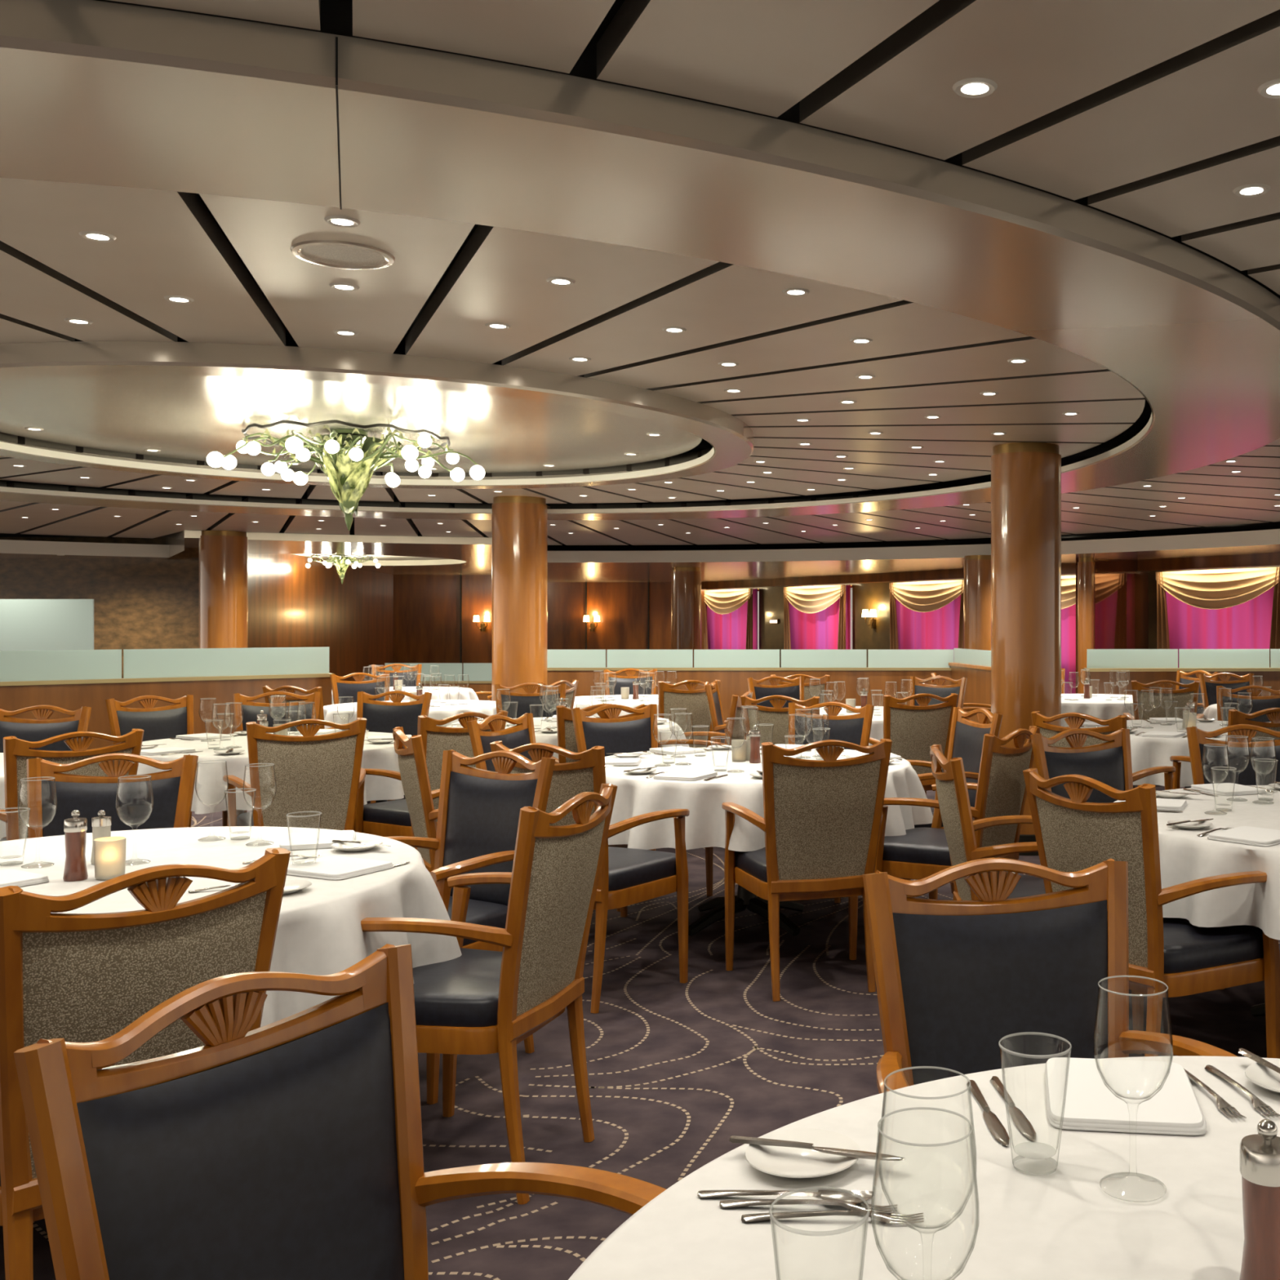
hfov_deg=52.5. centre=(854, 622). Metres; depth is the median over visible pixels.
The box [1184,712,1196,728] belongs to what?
candle holder
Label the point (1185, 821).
knife
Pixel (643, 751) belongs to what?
knife
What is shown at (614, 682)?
armchair
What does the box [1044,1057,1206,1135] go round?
folded napkin
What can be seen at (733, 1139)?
knife
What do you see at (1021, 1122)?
knife
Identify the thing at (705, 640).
drape
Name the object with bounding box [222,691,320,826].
armchair
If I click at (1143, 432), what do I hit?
trim
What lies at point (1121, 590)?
wall
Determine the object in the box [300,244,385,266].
grille
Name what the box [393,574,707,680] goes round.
wall
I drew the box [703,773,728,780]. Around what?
knife
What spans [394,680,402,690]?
candle holder
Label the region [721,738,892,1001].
armchair
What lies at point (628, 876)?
armchair
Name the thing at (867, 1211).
tumbler
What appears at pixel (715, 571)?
ceiling
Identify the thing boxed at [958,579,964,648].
drape
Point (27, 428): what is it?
recessed light
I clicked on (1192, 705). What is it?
pepper mill
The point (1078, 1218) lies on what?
tablecloth
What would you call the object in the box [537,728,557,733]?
plate
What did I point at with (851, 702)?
candle holder
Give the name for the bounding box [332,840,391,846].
knife
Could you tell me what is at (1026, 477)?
pillar
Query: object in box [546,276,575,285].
recessed light
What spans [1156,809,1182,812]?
knife
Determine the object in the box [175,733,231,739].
folded napkin
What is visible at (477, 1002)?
armchair
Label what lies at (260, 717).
pepper mill
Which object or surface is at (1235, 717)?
armchair
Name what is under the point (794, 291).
recessed light
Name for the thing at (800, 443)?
recessed light
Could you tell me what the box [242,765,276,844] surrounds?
wine glass
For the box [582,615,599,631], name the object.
wall sconce
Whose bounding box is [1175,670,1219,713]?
armchair
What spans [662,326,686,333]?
recessed light
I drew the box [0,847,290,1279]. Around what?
armchair
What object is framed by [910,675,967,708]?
armchair
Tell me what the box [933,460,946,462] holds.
recessed light
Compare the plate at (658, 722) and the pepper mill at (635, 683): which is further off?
the pepper mill at (635, 683)
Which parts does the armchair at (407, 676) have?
leg, backrest, crest rail, leg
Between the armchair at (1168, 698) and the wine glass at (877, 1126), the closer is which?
the wine glass at (877, 1126)
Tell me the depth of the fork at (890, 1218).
1.37 m
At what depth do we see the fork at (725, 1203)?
1.40 m
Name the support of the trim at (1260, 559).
attached to the wall at (865, 596)
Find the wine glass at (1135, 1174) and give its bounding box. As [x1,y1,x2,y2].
[1093,983,1173,1177]
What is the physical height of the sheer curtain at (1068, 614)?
1.880 m
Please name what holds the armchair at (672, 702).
on the floor
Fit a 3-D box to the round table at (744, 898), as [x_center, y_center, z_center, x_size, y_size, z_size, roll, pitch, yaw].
[-0.500,1.026,5.900,1.510,0.742,1.510,0,0,0]
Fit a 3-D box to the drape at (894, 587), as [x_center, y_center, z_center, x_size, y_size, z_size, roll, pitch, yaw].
[0.688,0.195,21.516,0.060,1.750,0.260,0,0,-37]
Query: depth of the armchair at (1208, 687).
10.98 m
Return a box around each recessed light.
[10,464,26,466]
[24,427,44,431]
[63,317,93,324]
[78,231,116,242]
[78,476,91,478]
[144,448,160,451]
[164,295,194,303]
[183,479,197,481]
[324,215,360,227]
[328,282,359,291]
[333,329,359,336]
[484,322,511,329]
[542,464,555,466]
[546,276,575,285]
[568,356,591,362]
[624,453,638,455]
[646,433,662,436]
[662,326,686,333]
[717,361,739,367]
[724,388,743,393]
[745,480,755,483]
[754,460,767,462]
[761,471,773,473]
[782,288,809,296]
[794,418,811,422]
[797,442,812,445]
[834,455,848,457]
[838,400,856,404]
[842,466,855,469]
[849,337,872,344]
[855,374,875,379]
[867,431,883,435]
[909,445,924,448]
[924,415,941,418]
[927,473,938,475]
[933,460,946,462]
[952,77,997,97]
[979,391,999,395]
[991,431,1006,435]
[1007,358,1029,364]
[1062,412,1079,415]
[1224,460,1237,462]
[1229,470,1242,472]
[1232,183,1271,197]
[1257,78,1279,98]
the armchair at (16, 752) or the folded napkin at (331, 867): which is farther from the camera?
the armchair at (16, 752)
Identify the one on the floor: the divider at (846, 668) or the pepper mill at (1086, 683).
the divider at (846, 668)
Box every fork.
[188,884,237,893]
[242,853,320,863]
[645,771,669,777]
[719,1199,897,1213]
[741,1210,924,1225]
[1183,1068,1246,1119]
[1196,826,1231,835]
[1204,1064,1279,1118]
[1250,786,1274,792]
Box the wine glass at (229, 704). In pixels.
[212,704,231,750]
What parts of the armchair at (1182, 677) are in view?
leg, backrest, crest rail, leg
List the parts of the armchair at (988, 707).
crest rail, armrest, armrest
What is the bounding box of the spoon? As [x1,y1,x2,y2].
[697,1188,873,1204]
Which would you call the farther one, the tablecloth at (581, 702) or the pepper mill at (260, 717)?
the tablecloth at (581, 702)
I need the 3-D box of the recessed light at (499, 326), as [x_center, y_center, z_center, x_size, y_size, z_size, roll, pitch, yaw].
[-1.308,-1.088,4.651,0.092,0.008,0.092,0,0,0]
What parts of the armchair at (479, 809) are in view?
armrest, leg, leg, armrest, seat, seat frame, backrest, crest rail, leg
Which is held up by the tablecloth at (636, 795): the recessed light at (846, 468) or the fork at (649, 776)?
the fork at (649, 776)
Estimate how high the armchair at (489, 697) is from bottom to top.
0.969 m
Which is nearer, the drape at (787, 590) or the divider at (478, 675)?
the divider at (478, 675)
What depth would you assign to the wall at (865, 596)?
22.43 m
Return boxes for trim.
[0,347,1152,513]
[0,435,714,484]
[0,528,1279,562]
[184,529,491,544]
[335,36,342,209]
[460,574,462,662]
[585,582,586,649]
[648,582,649,649]
[701,552,1279,589]
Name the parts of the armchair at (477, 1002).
armrest, leg, seat, armrest, seat frame, leg, rail, panel, crest rail, leg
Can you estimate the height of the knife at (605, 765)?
0.006 m
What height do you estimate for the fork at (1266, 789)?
0.010 m
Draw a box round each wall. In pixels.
[0,537,198,678]
[248,553,393,681]
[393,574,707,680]
[707,565,1279,667]
[1075,557,1148,693]
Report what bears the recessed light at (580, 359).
in the ceiling at (797, 357)
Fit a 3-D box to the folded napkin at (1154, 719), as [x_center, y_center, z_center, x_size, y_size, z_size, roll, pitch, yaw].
[2.060,0.639,8.350,0.200,0.013,0.236,0,0,0]
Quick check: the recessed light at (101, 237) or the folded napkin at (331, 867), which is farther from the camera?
the recessed light at (101, 237)
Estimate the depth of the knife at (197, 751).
6.25 m
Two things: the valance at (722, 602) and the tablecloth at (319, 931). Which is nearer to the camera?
the tablecloth at (319, 931)
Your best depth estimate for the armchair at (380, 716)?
8.05 m
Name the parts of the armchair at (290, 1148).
leg, crest rail, backrest, leg, armrest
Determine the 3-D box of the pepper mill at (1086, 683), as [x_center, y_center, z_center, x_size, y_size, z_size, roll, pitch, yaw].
[1.986,0.559,10.852,0.054,0.175,0.054,0,0,0]
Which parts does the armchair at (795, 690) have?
leg, crest rail, backrest, leg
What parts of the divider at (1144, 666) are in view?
glass pane, cap rail, wood panel, glass pane, glass pane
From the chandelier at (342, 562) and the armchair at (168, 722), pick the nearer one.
the armchair at (168, 722)
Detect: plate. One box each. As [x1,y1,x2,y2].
[141,745,158,749]
[213,749,244,755]
[233,731,246,735]
[283,880,311,894]
[330,840,382,852]
[368,739,394,743]
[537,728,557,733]
[613,752,642,757]
[623,768,656,774]
[657,720,666,724]
[707,745,731,750]
[745,1128,859,1178]
[749,772,762,778]
[1155,791,1188,798]
[1167,819,1212,829]
[1196,718,1217,721]
[1244,1059,1279,1093]
[1267,782,1279,790]
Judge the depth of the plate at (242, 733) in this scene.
7.30 m
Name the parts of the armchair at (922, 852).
leg, seat, seat frame, armrest, leg, armrest, leg, rail, panel, crest rail, leg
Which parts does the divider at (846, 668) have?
glass pane, glass pane, glass pane, cap rail, glass pane, glass pane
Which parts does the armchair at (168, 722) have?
leg, crest rail, backrest, leg, leg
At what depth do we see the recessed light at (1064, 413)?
6.59 m
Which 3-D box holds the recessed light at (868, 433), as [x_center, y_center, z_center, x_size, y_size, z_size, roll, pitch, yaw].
[0.119,-1.088,7.278,0.092,0.008,0.092,0,0,0]
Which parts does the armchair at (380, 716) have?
leg, backrest, crest rail, leg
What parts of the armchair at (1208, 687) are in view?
leg, crest rail, backrest, leg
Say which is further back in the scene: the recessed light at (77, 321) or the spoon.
the recessed light at (77, 321)
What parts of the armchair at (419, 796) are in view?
crest rail, leg, panel, leg, rail, armrest, armrest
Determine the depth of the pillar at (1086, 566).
16.45 m
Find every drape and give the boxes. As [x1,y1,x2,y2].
[703,595,707,649]
[746,588,752,649]
[783,586,791,649]
[837,584,845,649]
[889,582,898,649]
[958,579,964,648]
[1156,571,1169,648]
[1269,567,1279,667]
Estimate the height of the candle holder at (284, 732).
0.099 m
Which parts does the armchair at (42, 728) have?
backrest, crest rail, leg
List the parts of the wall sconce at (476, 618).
lamp shade, lamp shade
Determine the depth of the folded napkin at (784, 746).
6.53 m
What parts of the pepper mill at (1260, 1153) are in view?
knob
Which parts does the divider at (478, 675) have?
glass pane, wood panel, cap rail, glass pane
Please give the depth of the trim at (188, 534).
15.79 m
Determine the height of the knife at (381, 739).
0.006 m
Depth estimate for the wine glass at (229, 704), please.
6.46 m
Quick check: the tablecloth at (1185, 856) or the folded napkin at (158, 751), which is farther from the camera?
the folded napkin at (158, 751)
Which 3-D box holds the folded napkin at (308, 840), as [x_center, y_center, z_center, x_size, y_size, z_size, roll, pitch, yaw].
[-1.580,0.639,3.740,0.200,0.013,0.236,0,0,-20]
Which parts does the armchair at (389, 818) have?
leg, armrest, seat, seat frame, leg, panel, crest rail, leg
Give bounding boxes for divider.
[0,599,93,650]
[0,646,333,749]
[384,662,491,700]
[547,649,953,742]
[948,648,991,724]
[1083,648,1279,696]
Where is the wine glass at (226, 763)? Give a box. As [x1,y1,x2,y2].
[195,763,228,839]
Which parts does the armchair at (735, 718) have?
armrest, armrest, leg, panel, crest rail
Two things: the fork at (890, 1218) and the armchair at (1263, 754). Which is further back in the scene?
the armchair at (1263, 754)
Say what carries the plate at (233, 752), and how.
on the tablecloth at (211, 789)
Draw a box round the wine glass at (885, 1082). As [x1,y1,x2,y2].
[877,1081,976,1257]
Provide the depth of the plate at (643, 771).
5.43 m
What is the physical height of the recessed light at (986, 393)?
0.008 m
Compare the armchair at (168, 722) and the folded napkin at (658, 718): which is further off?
the folded napkin at (658, 718)
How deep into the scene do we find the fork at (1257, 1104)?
1.71 m
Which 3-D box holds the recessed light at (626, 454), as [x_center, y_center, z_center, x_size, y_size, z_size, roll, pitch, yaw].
[-1.436,-1.083,8.149,0.092,0.008,0.092,0,0,0]
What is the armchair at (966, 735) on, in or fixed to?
on the floor
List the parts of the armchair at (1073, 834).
leg, crest rail, panel, leg, rail, leg, seat frame, armrest, seat, leg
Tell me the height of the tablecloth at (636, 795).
0.277 m
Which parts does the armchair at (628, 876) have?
leg, crest rail, panel, rail, leg, seat frame, seat, armrest, leg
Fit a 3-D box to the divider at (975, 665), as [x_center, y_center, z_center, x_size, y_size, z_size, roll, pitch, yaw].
[1.325,0.840,12.950,0.130,1.120,2.168,0,0,-12]
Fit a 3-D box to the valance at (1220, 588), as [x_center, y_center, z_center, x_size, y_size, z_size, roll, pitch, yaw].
[4.624,0.195,16.218,0.119,1.750,2.000,0,0,-37]
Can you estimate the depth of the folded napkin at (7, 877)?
3.15 m
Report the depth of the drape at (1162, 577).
16.93 m
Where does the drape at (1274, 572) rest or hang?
hanging from the valance at (1220, 588)
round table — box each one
[375,800,386,802]
[688,884,804,936]
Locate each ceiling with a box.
[0,0,1279,545]
[0,530,1279,590]
[184,537,491,574]
[290,553,466,565]
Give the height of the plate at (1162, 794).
0.016 m
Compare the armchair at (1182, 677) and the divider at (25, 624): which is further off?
the divider at (25, 624)
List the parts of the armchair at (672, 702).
leg, panel, crest rail, leg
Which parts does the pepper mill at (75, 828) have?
knob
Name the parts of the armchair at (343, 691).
leg, crest rail, backrest, leg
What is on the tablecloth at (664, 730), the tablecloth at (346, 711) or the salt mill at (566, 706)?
the salt mill at (566, 706)
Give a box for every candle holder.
[93,836,126,879]
[273,724,287,735]
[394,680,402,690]
[409,691,416,702]
[620,687,629,699]
[731,739,746,761]
[845,698,855,712]
[1089,686,1092,697]
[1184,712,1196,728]
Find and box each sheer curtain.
[706,588,757,649]
[788,584,850,649]
[895,594,960,649]
[1061,604,1075,693]
[1165,586,1274,667]
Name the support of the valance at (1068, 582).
hanging from the wall at (865, 596)
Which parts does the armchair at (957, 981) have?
leg, armrest, crest rail, backrest, leg, armrest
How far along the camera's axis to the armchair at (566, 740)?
6.74 m
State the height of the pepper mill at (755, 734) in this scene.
0.175 m
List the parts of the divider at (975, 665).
cap rail, glass pane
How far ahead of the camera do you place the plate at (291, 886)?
3.08 m
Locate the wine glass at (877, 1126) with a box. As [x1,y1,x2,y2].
[871,1126,979,1279]
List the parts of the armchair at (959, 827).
leg, crest rail, panel, rail, leg, armrest, armrest, seat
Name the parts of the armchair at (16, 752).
armrest, leg, crest rail, panel, leg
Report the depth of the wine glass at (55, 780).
3.37 m
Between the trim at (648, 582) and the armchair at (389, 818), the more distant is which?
the trim at (648, 582)
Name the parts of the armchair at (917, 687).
leg, backrest, crest rail, leg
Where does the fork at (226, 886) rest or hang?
on the tablecloth at (319, 931)
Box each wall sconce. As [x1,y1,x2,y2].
[473,615,490,631]
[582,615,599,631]
[862,609,876,628]
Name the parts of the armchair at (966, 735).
armrest, seat, armrest, leg, backrest, crest rail, leg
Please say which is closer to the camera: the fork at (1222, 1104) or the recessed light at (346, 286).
the fork at (1222, 1104)
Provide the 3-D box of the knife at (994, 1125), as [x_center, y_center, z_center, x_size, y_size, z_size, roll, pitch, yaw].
[0.175,0.643,1.673,0.021,0.006,0.218,0,0,-6]
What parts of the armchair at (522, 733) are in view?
leg, crest rail, backrest, leg, seat frame, leg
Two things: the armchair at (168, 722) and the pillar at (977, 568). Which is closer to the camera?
the armchair at (168, 722)
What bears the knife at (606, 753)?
on the plate at (620, 755)
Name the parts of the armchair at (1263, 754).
leg, crest rail, backrest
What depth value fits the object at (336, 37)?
2.50 m
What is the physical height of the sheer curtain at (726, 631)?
1.880 m
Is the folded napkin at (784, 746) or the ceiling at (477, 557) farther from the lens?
the ceiling at (477, 557)
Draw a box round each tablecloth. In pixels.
[0,752,6,839]
[0,826,462,1026]
[137,731,404,813]
[323,699,496,730]
[332,686,479,704]
[445,716,688,758]
[568,1056,1279,1279]
[573,694,658,717]
[604,746,933,851]
[819,706,883,746]
[1061,693,1133,726]
[1080,720,1228,786]
[1113,785,1279,939]
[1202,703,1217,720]
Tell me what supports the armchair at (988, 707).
on the floor
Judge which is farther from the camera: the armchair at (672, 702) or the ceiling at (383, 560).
the ceiling at (383, 560)
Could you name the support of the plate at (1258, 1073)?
on the tablecloth at (1078, 1218)
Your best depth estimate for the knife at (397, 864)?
3.39 m
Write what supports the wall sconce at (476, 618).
attached to the wall at (427, 607)
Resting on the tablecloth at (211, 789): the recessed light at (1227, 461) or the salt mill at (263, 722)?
the salt mill at (263, 722)
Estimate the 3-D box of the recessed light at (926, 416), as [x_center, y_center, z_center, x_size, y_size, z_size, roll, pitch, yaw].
[0.413,-1.088,6.709,0.092,0.008,0.092,0,0,0]
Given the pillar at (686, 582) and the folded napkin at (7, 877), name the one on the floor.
the pillar at (686, 582)
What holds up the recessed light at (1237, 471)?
in the ceiling at (797, 357)
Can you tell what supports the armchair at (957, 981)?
on the floor
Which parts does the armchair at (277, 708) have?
leg, leg, crest rail, backrest, leg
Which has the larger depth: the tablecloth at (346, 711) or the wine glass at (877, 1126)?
the tablecloth at (346, 711)
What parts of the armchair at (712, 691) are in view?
crest rail, panel, leg, backrest, leg, armrest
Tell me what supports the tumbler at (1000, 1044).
on the tablecloth at (1078, 1218)
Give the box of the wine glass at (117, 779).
[115,778,153,861]
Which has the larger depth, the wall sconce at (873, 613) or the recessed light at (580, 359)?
the wall sconce at (873, 613)
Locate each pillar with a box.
[198,530,248,648]
[491,495,547,701]
[671,567,701,667]
[964,555,991,650]
[991,442,1061,855]
[1077,557,1094,693]
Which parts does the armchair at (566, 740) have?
armrest, leg, panel, crest rail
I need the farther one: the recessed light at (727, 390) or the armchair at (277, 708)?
the armchair at (277, 708)
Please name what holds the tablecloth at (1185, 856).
on the round table
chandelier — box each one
[206,419,484,530]
[305,554,380,584]
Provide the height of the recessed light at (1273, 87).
0.008 m
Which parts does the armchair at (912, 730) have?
armrest, leg, panel, crest rail, seat frame, rail, leg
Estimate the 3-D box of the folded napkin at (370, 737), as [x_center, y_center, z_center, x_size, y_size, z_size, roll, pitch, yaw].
[-2.586,0.639,7.055,0.236,0.013,0.200,0,0,-20]
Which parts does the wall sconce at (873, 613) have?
lamp shade, lamp shade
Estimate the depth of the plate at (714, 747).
6.47 m
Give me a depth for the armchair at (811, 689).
10.68 m
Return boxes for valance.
[703,588,752,649]
[783,584,845,649]
[888,579,964,649]
[1061,575,1075,608]
[1155,567,1279,667]
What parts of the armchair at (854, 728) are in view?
leg, backrest, crest rail, leg, leg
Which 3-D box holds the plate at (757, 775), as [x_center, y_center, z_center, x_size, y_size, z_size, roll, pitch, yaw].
[-0.370,0.639,5.295,0.138,0.016,0.138,0,0,-35]
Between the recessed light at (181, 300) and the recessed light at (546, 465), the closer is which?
the recessed light at (181, 300)
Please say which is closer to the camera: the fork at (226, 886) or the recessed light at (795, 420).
the fork at (226, 886)
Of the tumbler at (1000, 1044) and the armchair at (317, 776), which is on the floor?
the armchair at (317, 776)
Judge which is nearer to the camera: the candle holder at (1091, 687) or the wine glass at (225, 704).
the wine glass at (225, 704)
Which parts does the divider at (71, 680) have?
glass pane, cap rail, glass pane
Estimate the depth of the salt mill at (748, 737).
5.95 m
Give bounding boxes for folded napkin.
[0,869,48,888]
[140,746,195,755]
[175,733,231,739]
[280,830,355,849]
[286,855,393,879]
[293,728,342,734]
[366,734,411,741]
[450,721,480,725]
[604,757,641,765]
[648,746,704,754]
[653,769,717,780]
[657,717,669,721]
[774,744,804,748]
[845,752,902,759]
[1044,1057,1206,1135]
[1082,721,1108,727]
[1115,798,1186,810]
[1141,730,1185,737]
[1149,717,1182,722]
[1190,782,1266,795]
[1207,826,1279,846]
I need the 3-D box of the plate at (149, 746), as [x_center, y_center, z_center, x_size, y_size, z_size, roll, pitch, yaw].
[-3.638,0.639,6.485,0.138,0.016,0.138,0,0,30]
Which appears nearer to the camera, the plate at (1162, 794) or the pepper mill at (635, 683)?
the plate at (1162, 794)
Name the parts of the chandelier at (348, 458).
bulb, bulb, bulb, bulb, bulb, arm, arm, bulb, arm, bulb, bulb, arm, arm, bulb, arm, bulb, arm, arm, arm, arm, bulb, arm, arm, bulb, arm, arm, arm, bulb, bulb, arm, arm, arm, bulb, bulb, arm, arm, bulb, bulb, arm, bulb, bulb, bulb, bulb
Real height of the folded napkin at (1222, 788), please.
0.013 m
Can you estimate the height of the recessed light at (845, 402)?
0.008 m
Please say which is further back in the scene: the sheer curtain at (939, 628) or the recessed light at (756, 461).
the sheer curtain at (939, 628)
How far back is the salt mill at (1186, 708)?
7.79 m
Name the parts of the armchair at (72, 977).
leg, seat frame, rail, crest rail, panel, leg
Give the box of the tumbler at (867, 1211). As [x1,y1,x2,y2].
[769,1210,868,1279]
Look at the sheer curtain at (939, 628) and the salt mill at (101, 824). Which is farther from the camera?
the sheer curtain at (939, 628)
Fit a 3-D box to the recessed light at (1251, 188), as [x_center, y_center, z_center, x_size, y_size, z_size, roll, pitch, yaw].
[0.999,-1.088,3.193,0.092,0.008,0.092,0,0,0]
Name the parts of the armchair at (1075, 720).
leg, panel, crest rail, leg, armrest, leg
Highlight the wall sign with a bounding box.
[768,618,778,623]
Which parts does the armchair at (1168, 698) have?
armrest, leg, crest rail, panel, leg, armrest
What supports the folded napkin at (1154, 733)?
on the tablecloth at (1147, 752)
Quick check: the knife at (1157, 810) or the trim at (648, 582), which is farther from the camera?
the trim at (648, 582)
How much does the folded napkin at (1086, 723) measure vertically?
0.013 m
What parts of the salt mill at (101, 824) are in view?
knob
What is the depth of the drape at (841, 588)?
22.71 m
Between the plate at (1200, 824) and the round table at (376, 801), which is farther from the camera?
the round table at (376, 801)
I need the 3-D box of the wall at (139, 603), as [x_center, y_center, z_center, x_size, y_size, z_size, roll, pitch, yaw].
[-11.050,0.125,17.075,4.900,2.550,0.150,0,0,0]
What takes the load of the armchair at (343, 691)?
on the floor
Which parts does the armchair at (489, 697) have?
armrest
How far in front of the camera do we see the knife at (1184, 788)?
4.83 m
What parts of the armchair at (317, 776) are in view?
leg, armrest, seat, leg, crest rail, panel, leg, armrest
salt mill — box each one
[90,809,111,864]
[258,717,268,733]
[565,702,570,708]
[746,733,751,760]
[1182,705,1190,728]
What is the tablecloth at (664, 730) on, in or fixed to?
on the round table
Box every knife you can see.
[160,751,203,755]
[169,737,194,740]
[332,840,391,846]
[364,738,393,740]
[393,861,409,866]
[604,764,634,766]
[606,752,649,754]
[623,766,657,772]
[643,751,666,755]
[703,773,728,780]
[729,1135,905,1160]
[966,1080,1009,1146]
[990,1075,1035,1141]
[1155,790,1200,795]
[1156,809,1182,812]
[1166,818,1213,825]
[1183,788,1218,796]
[1238,1048,1279,1073]
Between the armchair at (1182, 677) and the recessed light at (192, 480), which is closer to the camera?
the recessed light at (192, 480)
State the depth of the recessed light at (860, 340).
4.89 m
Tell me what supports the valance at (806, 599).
hanging from the wall at (865, 596)
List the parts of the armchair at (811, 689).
crest rail, panel, leg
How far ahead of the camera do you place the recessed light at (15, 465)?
8.78 m
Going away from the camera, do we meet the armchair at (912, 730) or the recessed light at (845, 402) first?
the recessed light at (845, 402)
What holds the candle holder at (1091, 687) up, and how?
on the tablecloth at (1097, 706)
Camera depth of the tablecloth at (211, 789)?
6.23 m
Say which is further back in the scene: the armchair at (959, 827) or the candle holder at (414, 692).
the candle holder at (414, 692)
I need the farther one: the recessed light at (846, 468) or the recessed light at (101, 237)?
the recessed light at (846, 468)
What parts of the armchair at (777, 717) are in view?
leg, crest rail, panel, leg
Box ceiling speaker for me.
[290,240,395,270]
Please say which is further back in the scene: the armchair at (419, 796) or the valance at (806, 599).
the valance at (806, 599)
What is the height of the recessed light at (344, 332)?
0.008 m
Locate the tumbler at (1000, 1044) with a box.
[999,1044,1071,1165]
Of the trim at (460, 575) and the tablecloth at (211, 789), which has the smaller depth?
the tablecloth at (211, 789)
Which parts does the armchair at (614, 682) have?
leg, backrest, crest rail, leg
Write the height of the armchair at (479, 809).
0.969 m
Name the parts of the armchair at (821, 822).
leg, armrest, seat, leg, seat frame, rail, panel, crest rail, leg, leg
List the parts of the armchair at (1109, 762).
leg, crest rail, backrest, leg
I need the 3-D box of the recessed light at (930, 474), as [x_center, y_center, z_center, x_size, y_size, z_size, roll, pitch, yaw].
[0.575,-1.088,9.311,0.092,0.008,0.092,0,0,0]
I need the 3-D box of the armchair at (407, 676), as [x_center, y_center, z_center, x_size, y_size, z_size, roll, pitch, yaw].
[-4.751,0.917,13.165,0.621,0.969,0.642,0,0,-20]
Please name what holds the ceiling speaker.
attached to the ceiling at (797, 357)
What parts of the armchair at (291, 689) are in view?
leg, panel, crest rail, leg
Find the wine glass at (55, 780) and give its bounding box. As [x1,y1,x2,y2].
[17,780,57,866]
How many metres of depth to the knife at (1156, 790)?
4.69 m
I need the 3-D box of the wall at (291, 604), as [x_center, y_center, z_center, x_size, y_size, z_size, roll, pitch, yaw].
[-9.175,0.125,21.692,0.150,2.550,9.453,0,0,-6]
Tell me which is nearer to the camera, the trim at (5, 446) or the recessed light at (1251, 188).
the recessed light at (1251, 188)
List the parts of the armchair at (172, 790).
leg, backrest, crest rail, leg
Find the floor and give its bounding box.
[0,784,1279,1279]
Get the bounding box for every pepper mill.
[62,809,88,881]
[257,710,266,724]
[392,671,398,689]
[416,683,422,700]
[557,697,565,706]
[632,678,639,699]
[749,724,760,763]
[860,688,867,707]
[1084,678,1089,698]
[1186,699,1195,712]
[1239,1119,1279,1279]
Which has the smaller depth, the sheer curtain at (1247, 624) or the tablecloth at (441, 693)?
the tablecloth at (441, 693)
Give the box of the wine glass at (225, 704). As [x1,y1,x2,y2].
[224,704,243,748]
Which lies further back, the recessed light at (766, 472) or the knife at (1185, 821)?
the recessed light at (766, 472)
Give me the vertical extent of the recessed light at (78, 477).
0.008 m
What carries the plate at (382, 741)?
on the tablecloth at (211, 789)
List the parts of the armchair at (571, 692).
leg, crest rail, panel, leg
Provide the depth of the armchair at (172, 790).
4.16 m
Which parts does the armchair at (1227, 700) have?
leg, crest rail, backrest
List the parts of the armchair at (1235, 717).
leg, armrest, leg, crest rail, panel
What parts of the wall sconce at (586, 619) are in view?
lamp shade, lamp shade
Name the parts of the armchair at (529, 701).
leg, crest rail, backrest, leg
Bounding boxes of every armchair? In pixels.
[0,705,91,838]
[0,728,144,841]
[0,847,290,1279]
[13,943,666,1279]
[26,752,198,838]
[105,694,243,826]
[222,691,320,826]
[222,717,366,830]
[262,685,375,803]
[329,672,389,704]
[353,710,507,836]
[356,690,431,801]
[360,783,617,1204]
[371,663,422,686]
[385,749,555,1104]
[392,726,439,874]
[466,712,627,917]
[475,691,491,700]
[478,680,578,720]
[489,741,689,1013]
[493,682,566,718]
[551,702,648,848]
[571,703,713,911]
[603,668,657,695]
[657,680,720,747]
[657,690,752,747]
[704,680,728,742]
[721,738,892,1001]
[740,694,819,746]
[746,675,804,707]
[770,674,830,706]
[788,702,874,902]
[862,706,1003,897]
[862,857,1236,1093]
[868,693,958,795]
[874,725,1039,899]
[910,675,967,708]
[929,744,1045,900]
[930,672,991,724]
[1022,768,1279,1058]
[1030,728,1224,989]
[1031,711,1175,790]
[1061,668,1065,693]
[1123,680,1204,786]
[1169,707,1279,789]
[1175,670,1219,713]
[1186,724,1279,785]
[1198,672,1253,710]
[1216,685,1279,722]
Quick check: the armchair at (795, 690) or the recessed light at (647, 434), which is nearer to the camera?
the recessed light at (647, 434)
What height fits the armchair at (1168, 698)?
0.969 m
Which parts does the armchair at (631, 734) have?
leg, crest rail, backrest, leg, leg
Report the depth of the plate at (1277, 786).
4.96 m

